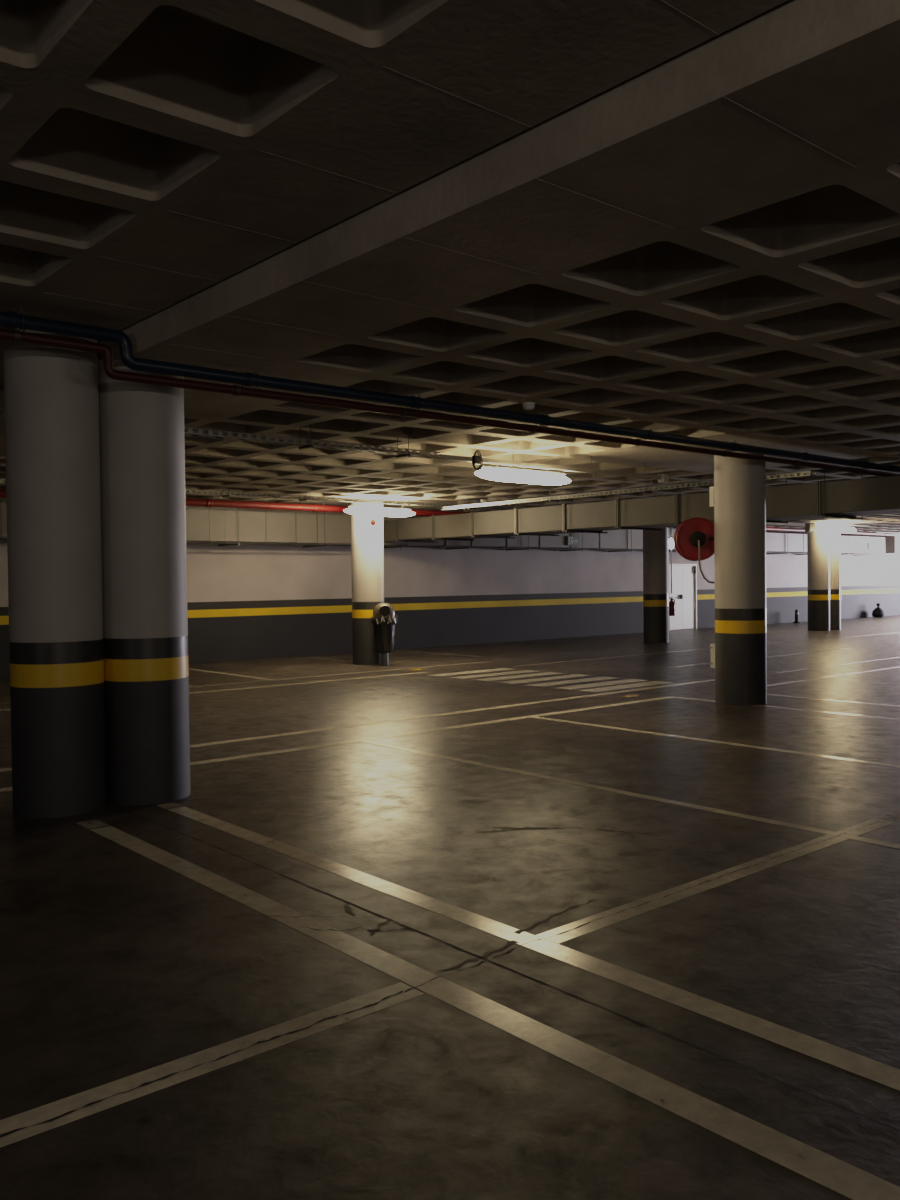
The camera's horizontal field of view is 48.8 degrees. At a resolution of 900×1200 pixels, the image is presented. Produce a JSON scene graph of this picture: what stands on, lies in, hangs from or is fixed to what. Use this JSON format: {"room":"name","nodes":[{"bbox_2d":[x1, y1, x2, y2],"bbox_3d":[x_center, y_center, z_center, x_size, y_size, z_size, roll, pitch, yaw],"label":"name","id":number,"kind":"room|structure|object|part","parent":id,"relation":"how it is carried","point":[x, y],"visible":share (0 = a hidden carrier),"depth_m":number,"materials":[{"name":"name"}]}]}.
{"room":"parking garage","nodes":[
{"label":"parking garage","id":0,"kind":"room"},
{"bbox_2d":[0,0,787,388],"bbox_3d":[-6.079,-1.912,2.549,11.375,0.362,24.975,-2,2,-41],"label":"ceiling","id":1,"kind":"structure","parent":0,"point":[153,153],"depth_m":3.76,"materials":[{"name":"concrete"}]},
{"bbox_2d":[0,615,899,1199],"bbox_3d":[9.013,1.241,17.935,55.000,0.202,29.400,-2,2,-41],"label":"floor","id":2,"kind":"structure","parent":0,"point":[116,963],"depth_m":4.46,"materials":[{"name":"concrete"}]},
{"bbox_2d":[3,328,105,817],"bbox_3d":[-2.815,-0.184,7.089,0.626,3.349,0.626,-2,2,-41],"label":"concrete column","id":3,"kind":"structure","parent":2,"relation":"on","point":[52,438],"depth_m":6.83,"materials":[{"name":"grey paint"}]},
{"bbox_2d":[77,819,107,828],"bbox_3d":[-2.390,1.495,6.628,0.140,0.001,0.220,-2,2,-41],"label":"parking line","id":4,"kind":"object","parent":2,"relation":"on","point":[94,823],"visible":1,"depth_m":6.63,"materials":[{"name":"paint"}]},
{"bbox_2d":[98,366,189,804],"bbox_3d":[-2.297,-0.102,7.457,0.626,3.159,0.626,-2,2,-41],"label":"concrete column","id":5,"kind":"structure","parent":2,"relation":"on","point":[141,425],"depth_m":7.19,"materials":[{"name":"grey paint"}]},
{"bbox_2d":[157,803,181,808],"bbox_3d":[-2.024,1.480,7.153,0.130,0.001,0.140,-2,2,-41],"label":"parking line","id":6,"kind":"object","parent":2,"relation":"on","point":[168,805],"visible":1,"depth_m":7.15,"materials":[{"name":"paint"}]},
{"bbox_2d":[0,982,423,1146],"bbox_3d":[-2.041,1.578,2.270,5.000,0.001,0.150,-2,2,-41],"label":"parking line","id":7,"kind":"object","parent":2,"relation":"on","point":[43,1113],"visible":1,"depth_m":3.29,"materials":[{"name":"beige paint"}]},
{"bbox_2d":[0,672,427,710],"bbox_3d":[-5.694,1.409,12.795,14.000,0.001,0.140,-2,2,-41],"label":"parking line","id":8,"kind":"object","parent":2,"relation":"on","point":[416,672],"visible":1,"depth_m":15.64,"materials":[{"name":"beige paint"}]},
{"bbox_2d":[189,668,271,679],"bbox_3d":[-4.163,1.294,17.728,0.090,0.001,3.720,-2,2,-41],"label":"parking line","id":9,"kind":"object","parent":2,"relation":"on","point":[189,668],"visible":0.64,"depth_m":17.30,"materials":[{"name":"beige paint"}]},
{"bbox_2d":[0,661,486,702],"bbox_3d":[-5.396,1.379,14.133,16.200,0.001,0.100,-2,2,-41],"label":"parking line","id":10,"kind":"object","parent":2,"relation":"on","point":[486,661],"visible":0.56,"depth_m":16.92,"materials":[{"name":"paint"}]},
{"bbox_2d":[0,696,672,791],"bbox_3d":[-2.743,1.463,8.409,15.150,0.001,0.140,-2,2,-41],"label":"parking line","id":11,"kind":"object","parent":2,"relation":"on","point":[667,697],"visible":0.56,"depth_m":10.33,"materials":[{"name":"beige paint"}]},
{"bbox_2d":[0,679,714,771],"bbox_3d":[-1.934,1.417,10.266,18.800,0.001,0.140,-2,2,-41],"label":"parking line","id":12,"kind":"object","parent":2,"relation":"on","point":[504,706],"visible":0.67,"depth_m":11.60,"materials":[{"name":"beige paint"}]},
{"bbox_2d":[351,499,383,664],"bbox_3d":[-1.592,-0.344,19.239,0.626,3.159,0.626,-2,2,-41],"label":"concrete column","id":13,"kind":"structure","parent":2,"relation":"on","point":[367,547],"depth_m":18.96,"materials":[{"name":"grey paint"}]},
{"bbox_2d":[371,603,396,665],"bbox_3d":[-1.244,0.645,18.810,0.490,1.190,0.492,-1,1,-14],"label":"litter bin","id":14,"kind":"object","parent":2,"relation":"on","point":[383,620],"visible":1,"depth_m":18.66,"materials":[{"name":"grey metal"}]},
{"bbox_2d":[373,603,394,617],"bbox_3d":[-1.250,0.195,18.800,0.419,0.290,0.419,-1,1,-27],"label":"hood","id":15,"kind":"object","parent":14,"relation":"attached to","point":[381,610],"depth_m":18.62,"materials":[{"name":"silver metal"}]},
{"bbox_3d":[-1.240,1.080,18.817,0.180,0.320,0.180,-2,2,-41],"label":"post","id":16,"kind":"part","parent":14,"relation":"part of","materials":[{"name":"grey metal"}]},
{"bbox_2d":[396,650,479,656],"bbox_3d":[-0.308,1.170,21.785,0.080,0.001,2.800,-2,2,-41],"label":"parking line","id":17,"kind":"object","parent":2,"relation":"on","point":[396,650],"visible":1,"depth_m":21.71,"materials":[{"name":"paint"}]},
{"bbox_2d":[431,668,512,675],"bbox_3d":[0.407,1.252,17.269,1.810,0.001,0.340,-2,2,-41],"label":"zebra stripe","id":18,"kind":"object","parent":2,"relation":"on","point":[498,669],"visible":1,"depth_m":17.20,"materials":[{"name":"paint"}]},
{"bbox_2d":[451,670,537,678],"bbox_3d":[0.792,1.256,16.822,1.810,0.001,0.340,-2,2,-41],"label":"zebra stripe","id":19,"kind":"object","parent":2,"relation":"on","point":[521,671],"visible":1,"depth_m":16.77,"materials":[{"name":"paint"}]},
{"bbox_2d":[91,826,899,1199],"bbox_3d":[0.325,1.527,3.476,0.140,0.001,8.020,-2,2,-41],"label":"floor marking","id":20,"kind":"object","parent":2,"relation":"on","point":[848,1180],"visible":1,"depth_m":3.36,"materials":[{"name":"beige paint"}]},
{"bbox_2d":[474,672,561,680],"bbox_3d":[1.158,1.260,16.397,1.810,0.001,0.340,-2,2,-41],"label":"zebra stripe","id":21,"kind":"object","parent":2,"relation":"on","point":[544,673],"visible":1,"depth_m":16.36,"materials":[{"name":"paint"}]},
{"bbox_2d":[167,807,899,1090],"bbox_3d":[0.729,1.513,3.956,0.130,0.001,8.220,-2,2,-41],"label":"floor marking","id":22,"kind":"object","parent":2,"relation":"on","point":[887,1075],"visible":1,"depth_m":4.06,"materials":[{"name":"beige paint"}]},
{"bbox_2d":[500,674,590,683],"bbox_3d":[1.543,1.265,15.950,1.810,0.001,0.340,-2,2,-41],"label":"zebra stripe","id":23,"kind":"object","parent":2,"relation":"on","point":[572,675],"visible":1,"depth_m":15.96,"materials":[{"name":"paint"}]},
{"bbox_2d":[529,676,615,686],"bbox_3d":[1.934,1.270,15.496,1.810,0.001,0.340,-2,2,-41],"label":"zebra stripe","id":24,"kind":"object","parent":2,"relation":"on","point":[603,677],"visible":1,"depth_m":15.47,"materials":[{"name":"paint"}]},
{"bbox_2d":[556,679,646,689],"bbox_3d":[2.306,1.274,15.064,1.810,0.001,0.340,-2,2,-41],"label":"zebra stripe","id":25,"kind":"object","parent":2,"relation":"on","point":[625,680],"visible":1,"depth_m":15.01,"materials":[{"name":"paint"}]},
{"bbox_2d":[578,681,673,691],"bbox_3d":[2.619,1.278,14.700,1.810,0.001,0.340,-2,2,-41],"label":"zebra stripe","id":26,"kind":"object","parent":2,"relation":"on","point":[651,682],"visible":1,"depth_m":14.67,"materials":[{"name":"paint"}]},
{"bbox_2d":[359,741,899,848],"bbox_3d":[1.929,1.445,6.684,0.090,0.001,8.590,-2,2,-41],"label":"floor marking","id":27,"kind":"object","parent":2,"relation":"on","point":[786,824],"visible":1,"depth_m":7.13,"materials":[{"name":"beige paint"}]},
{"bbox_2d":[625,694,638,697],"bbox_3d":[2.454,1.303,13.473,0.389,0.001,0.252,-2,2,-41],"label":"paint","id":28,"kind":"object","parent":2,"relation":"on","point":[630,695],"visible":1,"depth_m":13.53,"materials":[{"name":"beige paint"}]},
{"bbox_2d":[518,642,777,665],"bbox_3d":[4.655,1.123,21.307,9.200,0.001,0.100,-2,2,-41],"label":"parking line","id":29,"kind":"object","parent":2,"relation":"on","point":[772,642],"visible":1,"depth_m":20.09,"materials":[{"name":"paint"}]},
{"bbox_2d":[643,528,668,642],"bbox_3d":[5.118,-0.528,24.685,0.626,3.159,0.626,-2,2,-41],"label":"concrete column","id":30,"kind":"structure","parent":2,"relation":"on","point":[655,542],"depth_m":24.42,"materials":[{"name":"grey paint"}]},
{"bbox_2d":[668,527,673,593],"bbox_3d":[5.498,-1.133,24.676,0.150,1.960,0.150,-2,2,-41],"label":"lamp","id":31,"kind":"object","parent":30,"relation":"attached to","point":[671,541],"visible":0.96,"depth_m":24.65,"materials":[{"name":"white plastic"}]},
{"bbox_3d":[5.495,-1.403,24.671,0.150,0.280,0.150,-2,2,-41],"label":"glass","id":32,"kind":"part","parent":31,"relation":"part of","materials":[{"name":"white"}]},
{"bbox_2d":[669,598,674,615],"bbox_3d":[5.538,0.162,24.844,0.159,0.482,0.261,0,1,27],"label":"fire extinguisher","id":33,"kind":"object","parent":30,"relation":"attached to","point":[671,603],"visible":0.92,"depth_m":24.80,"materials":[{"name":"red metal"}]},
{"bbox_2d":[536,818,894,943],"bbox_3d":[1.635,1.473,5.448,3.180,0.001,0.140,-2,2,-41],"label":"floor marking","id":34,"kind":"object","parent":2,"relation":"on","point":[608,919],"visible":1,"depth_m":5.14,"materials":[{"name":"beige paint"}]},
{"bbox_2d":[531,717,899,767],"bbox_3d":[3.452,1.388,8.654,0.100,0.001,7.590,-2,2,-41],"label":"parking line","id":35,"kind":"object","parent":2,"relation":"on","point":[677,736],"visible":1,"depth_m":9.54,"materials":[{"name":"beige paint"}]},
{"bbox_2d":[714,451,766,704],"bbox_3d":[3.695,-0.273,12.641,0.632,3.159,0.632,-2,2,-41],"label":"concrete column","id":36,"kind":"structure","parent":2,"relation":"on","point":[739,484],"depth_m":12.37,"materials":[{"name":"grey paint"}]},
{"bbox_2d":[674,517,714,583],"bbox_3d":[3.252,-0.647,13.009,0.626,0.868,0.299,0,1,12],"label":"hose reel","id":37,"kind":"object","parent":36,"relation":"attached to","point":[694,537],"visible":0.91,"depth_m":12.96,"materials":[{"name":"red metal"}]},
{"bbox_2d":[709,486,713,506],"bbox_3d":[3.387,-1.333,12.784,0.024,0.260,0.095,-2,2,-41],"label":"safety sign","id":38,"kind":"object","parent":36,"relation":"attached to","point":[711,488],"visible":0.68,"depth_m":12.79,"materials":[{"name":"white plastic"}]},
{"bbox_2d":[710,644,714,667],"bbox_3d":[3.404,0.721,12.846,0.018,0.310,0.075,-2,2,-41],"label":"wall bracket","id":39,"kind":"object","parent":36,"relation":"attached to","point":[712,646],"visible":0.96,"depth_m":12.85,"materials":[{"name":"white plastic"}]},
{"bbox_2d":[670,648,848,667],"bbox_3d":[6.381,1.133,19.838,6.500,0.001,0.100,-2,2,-41],"label":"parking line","id":40,"kind":"object","parent":2,"relation":"on","point":[843,648],"visible":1,"depth_m":20.22,"materials":[{"name":"paint"}]},
{"bbox_2d":[673,697,899,719],"bbox_3d":[4.519,1.319,11.552,0.100,0.001,4.590,-2,2,-41],"label":"parking line","id":41,"kind":"object","parent":2,"relation":"on","point":[673,697],"visible":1,"depth_m":11.82,"materials":[{"name":"paint"}]},
{"bbox_2d":[793,609,799,622],"bbox_3d":[11.922,0.556,34.158,0.240,0.460,0.240,-2,2,-41],"label":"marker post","id":42,"kind":"object","parent":2,"relation":"on","point":[796,610],"visible":1,"depth_m":34.11,"materials":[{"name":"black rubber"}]},
{"bbox_2d":[807,522,829,630],"bbox_3d":[10.835,-0.683,29.185,0.622,3.159,0.622,-2,2,-41],"label":"concrete column","id":43,"kind":"structure","parent":2,"relation":"on","point":[818,542],"depth_m":28.93,"materials":[{"name":"grey paint"}]},
{"bbox_2d":[767,666,899,685],"bbox_3d":[9.214,1.128,18.503,13.950,0.001,0.120,-2,2,-41],"label":"parking line","id":44,"kind":"object","parent":2,"relation":"on","point":[897,666],"visible":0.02,"depth_m":15.79,"materials":[{"name":"paint"}]},
{"bbox_2d":[767,694,899,706],"bbox_3d":[5.592,1.297,12.021,0.100,0.001,4.900,-2,2,-41],"label":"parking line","id":45,"kind":"object","parent":2,"relation":"on","point":[767,694],"visible":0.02,"depth_m":12.74,"materials":[{"name":"paint"}]},
{"bbox_2d":[830,525,840,629],"bbox_3d":[11.313,-0.696,29.596,0.622,3.159,0.622,-2,2,-41],"label":"concrete column","id":46,"kind":"structure","parent":2,"relation":"on","point":[835,537],"depth_m":29.31,"materials":[{"name":"grey paint"}]},
{"bbox_2d":[776,657,899,672],"bbox_3d":[9.674,1.089,20.152,11.100,0.001,0.100,-2,2,-41],"label":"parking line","id":47,"kind":"object","parent":2,"relation":"on","point":[893,657],"visible":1,"depth_m":17.73,"materials":[{"name":"paint"}]},
{"bbox_2d":[819,632,899,639],"bbox_3d":[13.248,0.886,28.335,11.000,0.001,0.140,-2,2,-41],"label":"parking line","id":48,"kind":"object","parent":2,"relation":"on","point":[895,632],"visible":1,"depth_m":26.11,"materials":[{"name":"beige paint"}]},
{"bbox_2d":[872,603,884,616],"bbox_3d":[16.360,0.397,37.888,0.472,0.530,0.472,-1,1,5],"label":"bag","id":49,"kind":"object","parent":2,"relation":"on","point":[877,612],"visible":1,"depth_m":37.76,"materials":[{"name":"black plastic"}]},
{"bbox_2d":[879,810,899,820],"bbox_3d":[3.218,1.428,6.811,0.900,0.001,0.120,-2,2,-41],"label":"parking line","id":50,"kind":"object","parent":2,"relation":"on","point":[894,814],"visible":1,"depth_m":6.58,"materials":[{"name":"paint"}]},
{"bbox_2d":[0,19,899,531],"bbox_3d":[14.118,-2.296,19.936,41.880,0.362,24.975,-2,2,-41],"label":"ceiling","id":51,"kind":"structure","parent":0,"point":[726,268],"depth_m":6.20,"materials":[{"name":"concrete"}]},
{"bbox_2d":[0,408,440,458],"bbox_3d":[-4.355,-1.541,7.385,11.100,0.235,0.210,-2,2,-41],"label":"cable tray","id":52,"kind":"object","parent":51,"relation":"hanging from","point":[302,444],"visible":0.69,"depth_m":9.85,"materials":[{"name":"metal"}]},
{"bbox_2d":[0,479,519,509],"bbox_3d":[-3.161,-1.796,17.029,29.500,0.135,0.210,-2,2,-41],"label":"cable tray","id":53,"kind":"object","parent":51,"relation":"hanging from","point":[223,494],"visible":0.39,"depth_m":17.76,"materials":[{"name":"metal"}]},
{"bbox_2d":[344,505,414,516],"bbox_3d":[-1.303,-1.682,18.630,1.660,0.215,0.160,-2,2,-41],"label":"lamp","id":54,"kind":"object","parent":53,"relation":"hanging from","point":[357,510],"visible":1,"depth_m":18.55,"materials":[{"name":"grey plastic"}]},
{"bbox_2d":[0,305,899,472],"bbox_3d":[1.437,-1.803,9.770,33.000,0.317,0.104,-2,2,-41],"label":"pipe","id":55,"kind":"object","parent":51,"relation":"hanging from","point":[8,319],"visible":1,"depth_m":7.82,"materials":[{"name":"black metal"}]},
{"bbox_2d":[0,309,899,476],"bbox_3d":[1.385,-1.772,9.832,33.000,0.379,0.078,-2,2,-41],"label":"pipe","id":56,"kind":"object","parent":51,"relation":"hanging from","point":[14,335],"visible":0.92,"depth_m":7.93,"materials":[{"name":"red"}]},
{"bbox_2d":[0,489,899,536],"bbox_3d":[2.608,-1.959,23.736,53.000,0.206,0.150,-2,2,-41],"label":"pipe","id":57,"kind":"object","parent":51,"relation":"hanging from","point":[189,502],"visible":0.23,"depth_m":19.02,"materials":[{"name":"red metal"}]},
{"bbox_2d":[523,402,534,409],"bbox_3d":[0.698,-1.712,8.792,0.110,0.062,0.110,-2,2,-41],"label":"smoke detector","id":58,"kind":"object","parent":51,"relation":"attached to","point":[526,405],"visible":1,"depth_m":8.75,"materials":[{"name":"white plastic"}]},
{"bbox_2d":[437,454,660,479],"bbox_3d":[1.368,-1.710,12.314,3.950,0.221,0.094,-2,2,-41],"label":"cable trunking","id":59,"kind":"object","parent":51,"relation":"hanging from","point":[443,456],"visible":0.98,"depth_m":12.13,"materials":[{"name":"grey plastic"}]},
{"bbox_2d":[472,450,482,469],"bbox_3d":[0.306,-1.588,11.275,0.139,0.229,0.069,-2,2,-41],"label":"cable loop","id":60,"kind":"object","parent":59,"relation":"attached to","point":[476,460],"visible":1,"depth_m":11.26,"materials":[{"name":"black rubber"}]},
{"bbox_2d":[475,465,570,484],"bbox_3d":[0.898,-1.490,11.909,1.620,0.180,0.160,-2,2,-41],"label":"lamp","id":61,"kind":"object","parent":59,"relation":"hanging from","point":[505,474],"visible":0.98,"depth_m":11.80,"materials":[{"name":"white plastic"}]},
{"bbox_2d":[658,473,668,482],"bbox_3d":[2.935,-1.675,13.661,0.120,0.120,0.100,-2,2,-41],"label":"junction box","id":62,"kind":"object","parent":59,"relation":"attached to","point":[664,477],"visible":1,"depth_m":13.62,"materials":[{"name":"white plastic"}]},
{"bbox_2d":[442,471,815,509],"bbox_3d":[2.413,-1.799,16.378,0.210,0.230,7.700,-2,2,-41],"label":"cable tray","id":63,"kind":"object","parent":51,"relation":"hanging from","point":[802,474],"visible":0.85,"depth_m":16.02,"materials":[{"name":"metal"}]},
{"bbox_2d":[383,469,899,542],"bbox_3d":[4.850,-1.557,15.319,1.120,0.725,19.741,-2,2,-41],"label":"ventilation duct","id":64,"kind":"object","parent":51,"relation":"hanging from","point":[850,499],"visible":0.87,"depth_m":16.59,"materials":[{"name":"metal"}]},
{"bbox_2d":[805,523,814,531],"bbox_3d":[10.148,-2.072,27.975,0.340,0.320,0.135,-2,2,-41],"label":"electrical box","id":65,"kind":"object","parent":51,"relation":"attached to","point":[809,527],"visible":1,"depth_m":27.89,"materials":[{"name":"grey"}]},
{"bbox_2d":[824,521,855,532],"bbox_3d":[11.317,-2.113,28.793,1.850,0.297,0.160,-2,2,-41],"label":"lamp","id":66,"kind":"object","parent":51,"relation":"hanging from","point":[830,528],"visible":1,"depth_m":28.64,"materials":[{"name":"grey plastic"}]},
{"bbox_2d":[824,527,855,532],"bbox_3d":[11.318,-2.036,28.794,1.850,0.144,0.160,-2,2,-41],"label":"diffuser","id":67,"kind":"object","parent":66,"relation":"attached to","point":[831,529],"depth_m":28.69,"materials":[{"name":"white plastic"}]},
{"bbox_2d":[783,521,899,533],"bbox_3d":[16.003,-2.281,33.156,20.400,0.240,0.059,-2,2,-41],"label":"conduit","id":68,"kind":"object","parent":51,"relation":"hanging from","point":[823,523],"visible":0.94,"depth_m":29.50,"materials":[{"name":"white plastic"}]},
{"bbox_2d":[0,497,899,675],"bbox_3d":[1.927,-0.816,26.098,55.000,3.750,0.250,-2,2,-41],"label":"wall","id":69,"kind":"structure","parent":0,"point":[245,601],"depth_m":24.07,"materials":[{"name":"paint"}]},
{"bbox_2d":[0,500,889,555],"bbox_3d":[0.006,-1.602,23.704,43.000,0.860,0.840,-2,2,-41],"label":"duct","id":70,"kind":"object","parent":69,"relation":"attached to","point":[225,527],"visible":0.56,"depth_m":21.13,"materials":[{"name":"grey metal"}]},
{"bbox_3d":[0.272,-1.241,23.408,43.000,0.028,0.028,-2,2,-41],"label":"support rail","id":71,"kind":"part","parent":70,"relation":"part of","materials":[{"name":"grey metal"}]},
{"bbox_2d":[567,536,578,545],"bbox_3d":[3.220,-1.743,25.962,0.440,0.640,0.028,-2,2,-41],"label":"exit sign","id":72,"kind":"object","parent":70,"relation":"attached to","point":[571,540],"visible":0.9,"depth_m":25.95,"materials":[{"name":"grey plastic"}]},
{"bbox_2d":[669,564,696,630],"bbox_3d":[7.124,-0.096,30.434,1.400,2.020,0.172,-2,2,-41],"label":"door","id":73,"kind":"structure","parent":69,"relation":"in","point":[684,576],"depth_m":30.47,"materials":[{"name":"white paint"}]},
{"bbox_2d":[872,535,899,553],"bbox_3d":[19.833,-2.235,40.743,8.700,0.719,0.900,-2,2,-41],"label":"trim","id":74,"kind":"structure","parent":69,"relation":"attached to","point":[892,543],"depth_m":37.72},
{"bbox_2d":[0,0,899,410],"bbox_3d":[-1.565,-1.960,6.154,0.120,0.590,25.400,-2,2,-41],"label":"beam","id":75,"kind":"structure","parent":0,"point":[790,33],"depth_m":3.75,"materials":[{"name":"concrete"}]}
]}

